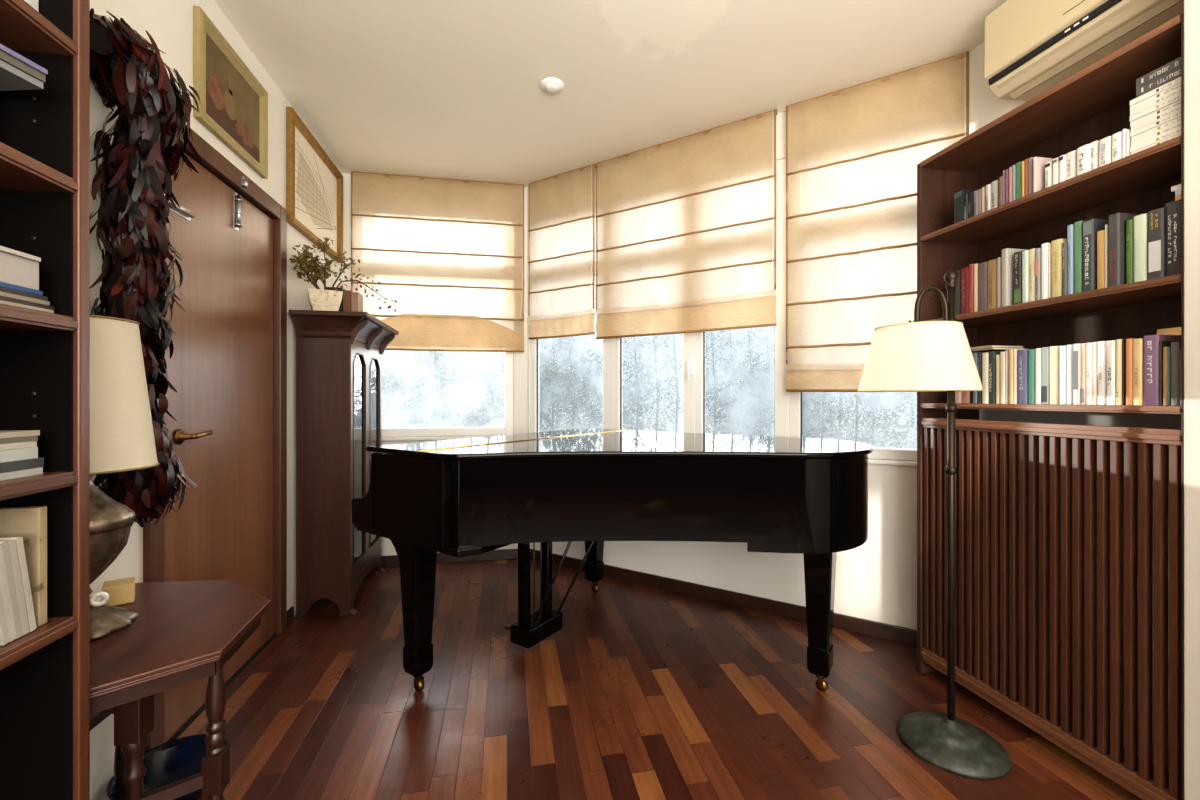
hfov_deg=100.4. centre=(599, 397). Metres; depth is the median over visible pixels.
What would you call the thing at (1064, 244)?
book
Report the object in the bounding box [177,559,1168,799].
floor
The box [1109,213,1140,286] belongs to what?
book
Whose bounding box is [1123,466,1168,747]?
radiator
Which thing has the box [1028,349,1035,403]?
book
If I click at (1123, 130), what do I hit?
book
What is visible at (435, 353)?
tree
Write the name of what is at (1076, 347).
book
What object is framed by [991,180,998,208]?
book
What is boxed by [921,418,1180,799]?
radiator cover
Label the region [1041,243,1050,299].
book
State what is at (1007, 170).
book
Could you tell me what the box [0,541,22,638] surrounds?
book
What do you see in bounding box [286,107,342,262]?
framed print
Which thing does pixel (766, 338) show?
tree
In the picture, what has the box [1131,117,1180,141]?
book
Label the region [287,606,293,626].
baseboard
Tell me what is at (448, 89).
ceiling
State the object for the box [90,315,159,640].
table lamp
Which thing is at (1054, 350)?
book
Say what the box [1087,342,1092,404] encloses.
book
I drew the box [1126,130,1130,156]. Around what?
book
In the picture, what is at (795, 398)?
window
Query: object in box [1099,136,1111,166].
book
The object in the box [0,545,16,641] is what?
book
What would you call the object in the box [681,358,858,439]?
tree
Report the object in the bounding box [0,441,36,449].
magazine
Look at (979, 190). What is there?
book
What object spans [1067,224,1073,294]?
book
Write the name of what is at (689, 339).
window
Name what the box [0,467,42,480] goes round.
magazine
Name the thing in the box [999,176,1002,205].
book
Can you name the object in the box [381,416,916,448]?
ground
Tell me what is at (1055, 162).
book
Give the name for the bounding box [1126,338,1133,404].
book
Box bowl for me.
[106,734,228,799]
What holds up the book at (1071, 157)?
on the bookcase at (1092, 104)
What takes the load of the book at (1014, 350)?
on the bookcase at (1092, 104)
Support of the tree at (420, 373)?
on the ground
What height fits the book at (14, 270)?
0.048 m
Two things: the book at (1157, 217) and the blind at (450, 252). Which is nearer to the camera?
the book at (1157, 217)
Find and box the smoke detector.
[540,77,563,93]
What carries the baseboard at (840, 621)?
attached to the wall at (876, 580)
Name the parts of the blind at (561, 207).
head rail, pull cord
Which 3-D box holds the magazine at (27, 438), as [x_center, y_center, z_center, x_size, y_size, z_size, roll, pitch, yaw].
[-1.044,0.069,0.692,0.215,0.008,0.300,0,0,-11]
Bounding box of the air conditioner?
[984,0,1183,100]
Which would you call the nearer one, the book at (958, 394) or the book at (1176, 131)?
the book at (1176, 131)
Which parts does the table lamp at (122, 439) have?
lamp shade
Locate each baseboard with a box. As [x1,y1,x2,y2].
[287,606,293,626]
[381,549,517,566]
[530,549,916,645]
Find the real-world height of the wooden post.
2.212 m
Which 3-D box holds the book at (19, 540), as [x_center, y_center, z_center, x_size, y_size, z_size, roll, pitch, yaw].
[-1.034,0.312,0.819,0.161,0.165,0.036,0,0,-11]
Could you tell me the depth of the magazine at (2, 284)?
0.83 m
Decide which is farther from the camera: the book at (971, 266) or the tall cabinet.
the tall cabinet
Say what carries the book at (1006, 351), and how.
on the bookcase at (1092, 104)
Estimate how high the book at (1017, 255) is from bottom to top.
0.188 m
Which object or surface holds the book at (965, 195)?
on the bookcase at (1092, 104)
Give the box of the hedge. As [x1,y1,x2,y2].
[841,392,916,448]
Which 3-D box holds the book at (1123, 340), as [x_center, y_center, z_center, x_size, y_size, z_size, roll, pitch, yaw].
[1.619,-0.076,1.495,0.140,0.196,0.006,0,0,-11]
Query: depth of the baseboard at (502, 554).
3.66 m
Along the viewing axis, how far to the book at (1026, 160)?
1.75 m
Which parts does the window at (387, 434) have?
sill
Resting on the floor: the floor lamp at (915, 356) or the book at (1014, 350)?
the floor lamp at (915, 356)
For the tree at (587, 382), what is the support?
on the ground
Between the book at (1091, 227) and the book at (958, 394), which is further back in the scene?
the book at (958, 394)
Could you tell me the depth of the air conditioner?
1.77 m
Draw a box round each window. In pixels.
[381,352,513,440]
[531,206,614,432]
[615,332,695,432]
[696,159,788,436]
[789,392,916,466]
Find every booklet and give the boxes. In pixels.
[970,345,1022,348]
[971,347,1023,352]
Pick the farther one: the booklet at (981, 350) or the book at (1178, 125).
the booklet at (981, 350)
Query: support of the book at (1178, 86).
on the book at (1176, 92)
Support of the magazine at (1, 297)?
on the magazine at (1, 301)
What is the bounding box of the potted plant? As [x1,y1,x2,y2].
[289,237,397,311]
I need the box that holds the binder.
[25,0,38,11]
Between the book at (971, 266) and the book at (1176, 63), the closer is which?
the book at (1176, 63)
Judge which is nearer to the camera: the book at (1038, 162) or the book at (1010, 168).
the book at (1038, 162)
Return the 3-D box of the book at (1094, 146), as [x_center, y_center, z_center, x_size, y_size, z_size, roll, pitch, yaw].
[1.610,-0.750,1.574,0.151,0.096,0.022,0,0,-11]
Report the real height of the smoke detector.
0.024 m
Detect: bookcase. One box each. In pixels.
[0,0,89,799]
[917,13,1183,799]
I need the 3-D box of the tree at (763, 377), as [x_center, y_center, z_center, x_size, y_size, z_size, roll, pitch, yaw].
[3.641,0.292,10.800,3.660,3.038,2.610,0,0,-41]
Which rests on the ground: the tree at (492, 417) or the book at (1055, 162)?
the tree at (492, 417)
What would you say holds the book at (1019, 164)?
on the bookcase at (1092, 104)
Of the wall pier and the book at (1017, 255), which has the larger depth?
the book at (1017, 255)
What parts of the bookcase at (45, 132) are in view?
shelf, shelf, shelf, shelf, shelf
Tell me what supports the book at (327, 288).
on the tall cabinet
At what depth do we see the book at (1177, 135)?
1.40 m
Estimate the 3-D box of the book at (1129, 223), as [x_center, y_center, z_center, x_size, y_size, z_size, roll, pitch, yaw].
[1.627,-0.428,1.484,0.151,0.191,0.016,0,0,-11]
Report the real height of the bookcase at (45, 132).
2.450 m
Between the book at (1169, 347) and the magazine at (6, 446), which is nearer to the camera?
the magazine at (6, 446)
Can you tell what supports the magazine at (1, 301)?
on the bookcase at (45, 132)
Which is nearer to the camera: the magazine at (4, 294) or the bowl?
the magazine at (4, 294)
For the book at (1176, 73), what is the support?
on the book at (1178, 80)
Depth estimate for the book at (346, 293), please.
3.01 m
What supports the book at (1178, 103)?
on the book at (1178, 108)
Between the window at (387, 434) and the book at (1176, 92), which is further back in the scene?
the window at (387, 434)
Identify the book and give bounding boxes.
[0,251,38,289]
[0,506,46,626]
[0,537,36,631]
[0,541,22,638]
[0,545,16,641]
[0,583,9,645]
[8,541,29,635]
[326,287,344,310]
[343,290,351,310]
[351,292,362,311]
[954,190,973,223]
[955,270,960,314]
[955,391,961,402]
[961,267,968,313]
[962,391,969,402]
[964,194,967,219]
[968,192,973,217]
[969,264,973,312]
[970,354,972,402]
[973,353,977,403]
[974,190,977,215]
[974,263,978,311]
[978,189,981,213]
[978,262,986,310]
[978,353,981,403]
[982,187,985,212]
[982,352,988,403]
[986,184,990,210]
[987,259,996,308]
[989,351,1004,403]
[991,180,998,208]
[996,355,999,403]
[997,257,1001,307]
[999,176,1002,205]
[1000,352,1004,403]
[1002,248,1027,306]
[1003,170,1005,204]
[1005,350,1008,403]
[1006,169,1008,202]
[1009,167,1011,201]
[1009,349,1012,403]
[1012,165,1015,200]
[1013,349,1021,403]
[1014,251,1022,303]
[1016,162,1021,199]
[1017,349,1032,403]
[1022,161,1024,196]
[1022,250,1028,302]
[1025,159,1027,195]
[1028,157,1032,194]
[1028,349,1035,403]
[1029,248,1035,301]
[1033,157,1052,192]
[1035,248,1040,299]
[1036,348,1041,403]
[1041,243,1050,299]
[1041,347,1049,403]
[1045,161,1052,187]
[1048,244,1050,297]
[1050,346,1059,403]
[1051,239,1066,297]
[1052,157,1058,184]
[1059,155,1065,182]
[1060,345,1066,404]
[1062,242,1066,295]
[1066,150,1076,179]
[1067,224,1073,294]
[1067,344,1072,404]
[1073,343,1080,404]
[1074,221,1083,292]
[1077,144,1089,175]
[1080,343,1086,404]
[1083,219,1108,291]
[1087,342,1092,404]
[1090,141,1098,170]
[1093,342,1097,404]
[1097,230,1104,288]
[1098,341,1106,404]
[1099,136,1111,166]
[1105,224,1108,287]
[1107,340,1115,404]
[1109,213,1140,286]
[1112,131,1121,161]
[1116,339,1121,404]
[1122,129,1130,157]
[1122,339,1125,404]
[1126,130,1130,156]
[1126,219,1133,283]
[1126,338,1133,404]
[1130,77,1180,105]
[1130,83,1180,110]
[1130,88,1180,115]
[1130,94,1180,121]
[1130,100,1180,126]
[1130,111,1180,136]
[1130,127,1180,152]
[1131,105,1180,131]
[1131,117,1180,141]
[1131,122,1180,146]
[1131,133,1180,154]
[1133,338,1143,404]
[1134,213,1147,281]
[1136,57,1180,87]
[1136,67,1180,96]
[1144,335,1180,405]
[1148,207,1165,279]
[1157,327,1180,334]
[1160,341,1180,405]
[1163,347,1168,405]
[1165,200,1180,275]
[1169,347,1170,405]
[1171,342,1180,405]
[1180,350,1180,405]
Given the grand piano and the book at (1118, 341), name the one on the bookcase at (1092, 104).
the book at (1118, 341)
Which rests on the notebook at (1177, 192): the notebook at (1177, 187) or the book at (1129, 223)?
the notebook at (1177, 187)
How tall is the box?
0.052 m
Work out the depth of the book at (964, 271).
1.99 m
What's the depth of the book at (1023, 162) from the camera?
1.76 m
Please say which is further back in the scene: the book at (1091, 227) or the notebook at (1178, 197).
the book at (1091, 227)
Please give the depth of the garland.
1.38 m
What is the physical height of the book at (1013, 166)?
0.136 m
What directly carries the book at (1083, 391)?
on the bookcase at (1092, 104)
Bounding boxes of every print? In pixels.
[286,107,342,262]
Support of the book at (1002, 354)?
on the bookcase at (1092, 104)
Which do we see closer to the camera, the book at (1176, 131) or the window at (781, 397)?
the book at (1176, 131)
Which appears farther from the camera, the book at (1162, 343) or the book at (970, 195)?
the book at (970, 195)
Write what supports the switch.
attached to the table lamp at (122, 439)
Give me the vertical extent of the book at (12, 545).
0.161 m
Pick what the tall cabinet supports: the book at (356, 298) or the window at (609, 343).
the book at (356, 298)
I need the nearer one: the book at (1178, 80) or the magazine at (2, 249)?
the magazine at (2, 249)
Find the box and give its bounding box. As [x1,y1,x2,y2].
[102,577,134,605]
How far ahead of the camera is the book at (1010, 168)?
1.81 m
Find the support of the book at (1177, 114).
on the book at (1177, 120)
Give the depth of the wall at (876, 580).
2.71 m
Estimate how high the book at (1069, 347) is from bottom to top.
0.195 m
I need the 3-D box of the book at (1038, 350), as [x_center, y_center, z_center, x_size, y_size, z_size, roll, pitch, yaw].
[1.572,-0.075,1.732,0.140,0.192,0.017,0,0,-11]
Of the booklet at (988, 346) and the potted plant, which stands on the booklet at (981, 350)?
the booklet at (988, 346)
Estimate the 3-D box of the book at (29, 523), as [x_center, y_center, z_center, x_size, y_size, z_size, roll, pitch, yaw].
[-1.066,0.291,0.851,0.200,0.205,0.017,0,0,-11]
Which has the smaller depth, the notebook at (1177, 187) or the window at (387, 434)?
the notebook at (1177, 187)
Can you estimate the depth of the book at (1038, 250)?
1.72 m
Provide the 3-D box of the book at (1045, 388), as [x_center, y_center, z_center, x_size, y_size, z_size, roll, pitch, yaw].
[1.579,-0.076,1.714,0.140,0.194,0.023,0,0,-11]
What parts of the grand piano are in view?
leg, lyre post, pedal rod, lyre post, leg, lid, leg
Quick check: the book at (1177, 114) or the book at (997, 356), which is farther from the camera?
the book at (997, 356)
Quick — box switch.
[90,591,108,606]
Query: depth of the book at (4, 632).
0.80 m
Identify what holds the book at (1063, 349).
on the bookcase at (1092, 104)
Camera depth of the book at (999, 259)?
1.85 m
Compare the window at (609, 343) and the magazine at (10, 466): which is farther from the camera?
the window at (609, 343)
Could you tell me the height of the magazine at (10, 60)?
0.012 m
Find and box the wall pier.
[1184,0,1199,799]
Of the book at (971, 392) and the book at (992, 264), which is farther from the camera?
the book at (971, 392)
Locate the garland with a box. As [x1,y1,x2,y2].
[90,8,202,526]
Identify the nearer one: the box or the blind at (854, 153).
the box
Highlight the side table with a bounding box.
[90,580,270,799]
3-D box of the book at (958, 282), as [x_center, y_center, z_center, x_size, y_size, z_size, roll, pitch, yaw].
[1.522,-0.425,2.049,0.150,0.184,0.031,0,0,-11]
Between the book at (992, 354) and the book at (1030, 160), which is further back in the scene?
the book at (992, 354)
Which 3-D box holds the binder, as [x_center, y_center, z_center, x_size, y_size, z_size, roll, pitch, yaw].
[-1.089,-0.775,0.866,0.180,0.259,0.026,0,0,-11]
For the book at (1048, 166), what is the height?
0.094 m
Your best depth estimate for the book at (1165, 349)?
1.38 m
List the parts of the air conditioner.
panel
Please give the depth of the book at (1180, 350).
1.35 m
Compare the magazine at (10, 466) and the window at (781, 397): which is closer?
the magazine at (10, 466)
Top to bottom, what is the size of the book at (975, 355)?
0.198 m
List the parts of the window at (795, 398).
sill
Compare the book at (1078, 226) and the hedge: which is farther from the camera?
the hedge
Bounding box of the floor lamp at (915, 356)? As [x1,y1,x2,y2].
[858,270,1011,778]
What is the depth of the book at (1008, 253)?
1.82 m
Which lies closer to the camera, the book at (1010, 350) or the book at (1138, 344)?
the book at (1138, 344)
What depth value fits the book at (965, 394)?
1.99 m
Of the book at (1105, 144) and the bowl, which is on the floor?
the bowl
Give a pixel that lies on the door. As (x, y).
(227, 366)
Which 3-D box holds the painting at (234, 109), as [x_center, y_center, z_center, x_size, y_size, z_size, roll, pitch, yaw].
[-1.544,-1.250,2.120,0.028,0.410,0.535,0,0,-11]
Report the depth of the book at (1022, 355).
1.77 m
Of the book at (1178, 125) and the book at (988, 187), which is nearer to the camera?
the book at (1178, 125)
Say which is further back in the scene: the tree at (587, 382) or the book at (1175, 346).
the tree at (587, 382)
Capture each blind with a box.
[351,171,523,351]
[527,163,595,338]
[594,109,777,338]
[785,51,968,391]
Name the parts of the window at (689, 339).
handle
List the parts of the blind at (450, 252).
head rail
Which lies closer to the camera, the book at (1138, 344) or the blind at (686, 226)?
the book at (1138, 344)
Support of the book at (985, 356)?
on the bookcase at (1092, 104)
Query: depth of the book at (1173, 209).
1.37 m
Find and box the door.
[143,128,286,751]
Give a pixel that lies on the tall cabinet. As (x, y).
(338, 353)
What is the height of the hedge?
4.703 m
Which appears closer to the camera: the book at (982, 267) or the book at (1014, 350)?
the book at (1014, 350)
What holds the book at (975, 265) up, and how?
on the bookcase at (1092, 104)
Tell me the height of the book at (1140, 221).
0.196 m
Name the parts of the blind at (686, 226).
head rail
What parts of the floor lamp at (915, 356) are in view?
lamp shade, arm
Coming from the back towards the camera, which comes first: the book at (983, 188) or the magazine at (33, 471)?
the book at (983, 188)
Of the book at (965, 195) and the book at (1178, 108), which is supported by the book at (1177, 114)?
the book at (1178, 108)
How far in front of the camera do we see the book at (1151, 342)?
1.41 m
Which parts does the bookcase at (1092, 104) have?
panel, panel, shelf, shelf, shelf, panel, panel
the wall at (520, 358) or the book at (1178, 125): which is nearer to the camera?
the book at (1178, 125)
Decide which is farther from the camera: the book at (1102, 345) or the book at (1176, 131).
the book at (1102, 345)
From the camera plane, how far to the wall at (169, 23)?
1.83 m
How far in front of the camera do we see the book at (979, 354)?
1.93 m
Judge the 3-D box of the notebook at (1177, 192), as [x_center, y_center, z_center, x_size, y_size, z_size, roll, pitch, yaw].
[1.641,-0.560,1.367,0.134,0.014,0.025,0,0,-11]
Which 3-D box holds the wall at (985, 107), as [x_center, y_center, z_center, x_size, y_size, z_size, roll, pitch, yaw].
[2.183,-0.190,-0.032,0.120,2.780,4.939,0,0,-11]
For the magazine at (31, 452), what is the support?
on the magazine at (10, 466)
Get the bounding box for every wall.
[90,0,340,799]
[341,173,526,555]
[527,111,916,629]
[969,42,1180,772]
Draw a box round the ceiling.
[214,0,1006,186]
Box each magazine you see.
[0,44,47,74]
[0,50,45,81]
[0,60,42,90]
[0,246,40,261]
[0,282,42,295]
[0,287,47,300]
[0,291,49,305]
[0,296,54,309]
[0,300,53,312]
[0,430,39,438]
[0,436,37,443]
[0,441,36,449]
[0,447,37,462]
[0,457,43,472]
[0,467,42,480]
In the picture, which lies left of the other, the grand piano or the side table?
the side table
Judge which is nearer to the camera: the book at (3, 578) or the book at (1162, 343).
the book at (3, 578)
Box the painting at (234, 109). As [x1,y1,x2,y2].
[193,6,267,178]
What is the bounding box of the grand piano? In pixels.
[351,428,872,690]
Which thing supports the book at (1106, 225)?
on the bookcase at (1092, 104)
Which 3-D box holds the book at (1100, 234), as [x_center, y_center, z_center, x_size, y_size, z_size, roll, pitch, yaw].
[1.612,-0.423,1.552,0.150,0.182,0.020,0,0,-11]
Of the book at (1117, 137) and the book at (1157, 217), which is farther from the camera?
the book at (1117, 137)
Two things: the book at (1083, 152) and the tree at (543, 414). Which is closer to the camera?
the book at (1083, 152)
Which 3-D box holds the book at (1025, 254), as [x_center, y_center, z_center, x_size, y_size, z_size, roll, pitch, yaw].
[1.567,-0.425,1.774,0.150,0.185,0.020,0,0,-11]
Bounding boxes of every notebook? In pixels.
[1171,184,1180,191]
[1175,189,1180,195]
[1175,194,1180,200]
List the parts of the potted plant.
planter, sprig stem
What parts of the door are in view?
handle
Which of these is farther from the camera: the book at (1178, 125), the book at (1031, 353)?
the book at (1031, 353)
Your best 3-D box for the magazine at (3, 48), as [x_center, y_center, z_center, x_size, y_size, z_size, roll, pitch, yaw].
[-1.033,-0.551,0.712,0.180,0.008,0.280,0,0,3]
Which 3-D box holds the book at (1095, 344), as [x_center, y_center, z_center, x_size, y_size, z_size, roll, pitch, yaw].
[1.608,-0.076,1.571,0.140,0.196,0.011,0,0,-11]
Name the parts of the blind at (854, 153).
head rail, pull cord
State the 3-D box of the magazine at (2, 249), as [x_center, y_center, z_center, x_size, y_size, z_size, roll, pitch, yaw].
[-1.038,-0.237,0.692,0.215,0.007,0.300,0,0,-11]
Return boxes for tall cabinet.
[289,310,398,618]
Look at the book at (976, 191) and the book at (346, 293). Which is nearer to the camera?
the book at (976, 191)
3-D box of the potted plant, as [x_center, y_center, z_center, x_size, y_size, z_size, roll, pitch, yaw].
[-1.429,-0.668,2.768,0.565,0.407,0.322,0,0,-11]
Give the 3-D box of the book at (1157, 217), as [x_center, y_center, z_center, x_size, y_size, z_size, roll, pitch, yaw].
[1.633,-0.431,1.420,0.151,0.197,0.035,0,0,-11]
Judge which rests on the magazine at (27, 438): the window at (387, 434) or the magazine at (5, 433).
the magazine at (5, 433)
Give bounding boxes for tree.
[381,336,581,431]
[381,350,470,427]
[381,373,548,430]
[463,349,600,430]
[540,330,672,430]
[623,326,889,447]
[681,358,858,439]
[716,345,865,432]
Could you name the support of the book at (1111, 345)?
on the bookcase at (1092, 104)
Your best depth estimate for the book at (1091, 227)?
1.56 m
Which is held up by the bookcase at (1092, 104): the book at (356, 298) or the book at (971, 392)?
the book at (971, 392)
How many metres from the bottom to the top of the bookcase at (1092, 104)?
2.225 m
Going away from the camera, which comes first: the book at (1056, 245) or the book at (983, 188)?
the book at (1056, 245)
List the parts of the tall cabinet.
panel, cornice, glass pane, door, door, glass pane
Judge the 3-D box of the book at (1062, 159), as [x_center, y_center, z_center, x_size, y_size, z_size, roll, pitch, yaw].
[1.590,-0.750,1.659,0.150,0.094,0.016,0,0,-11]
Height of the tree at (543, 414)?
3.117 m
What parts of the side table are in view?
leg, leg, leg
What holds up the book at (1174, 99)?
on the book at (1178, 103)
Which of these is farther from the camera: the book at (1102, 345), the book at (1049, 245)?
the book at (1049, 245)
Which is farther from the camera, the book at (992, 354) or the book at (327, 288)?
the book at (327, 288)
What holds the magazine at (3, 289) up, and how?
on the magazine at (4, 294)
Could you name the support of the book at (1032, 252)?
on the bookcase at (1092, 104)
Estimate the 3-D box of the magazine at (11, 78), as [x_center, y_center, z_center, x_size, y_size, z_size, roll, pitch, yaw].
[-1.041,-0.528,0.713,0.180,0.011,0.280,0,0,3]
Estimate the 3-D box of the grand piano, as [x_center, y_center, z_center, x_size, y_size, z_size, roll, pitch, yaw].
[0.112,0.698,2.234,1.873,1.004,1.507,0,0,34]
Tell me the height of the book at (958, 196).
0.131 m
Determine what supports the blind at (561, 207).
attached to the window at (609, 343)
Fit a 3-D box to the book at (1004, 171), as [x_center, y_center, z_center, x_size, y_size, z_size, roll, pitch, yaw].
[1.555,-0.769,1.850,0.150,0.133,0.009,0,0,-11]
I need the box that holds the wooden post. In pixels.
[93,14,111,22]
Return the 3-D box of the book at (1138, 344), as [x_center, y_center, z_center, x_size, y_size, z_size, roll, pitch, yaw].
[1.622,-0.075,1.461,0.141,0.193,0.023,0,0,-11]

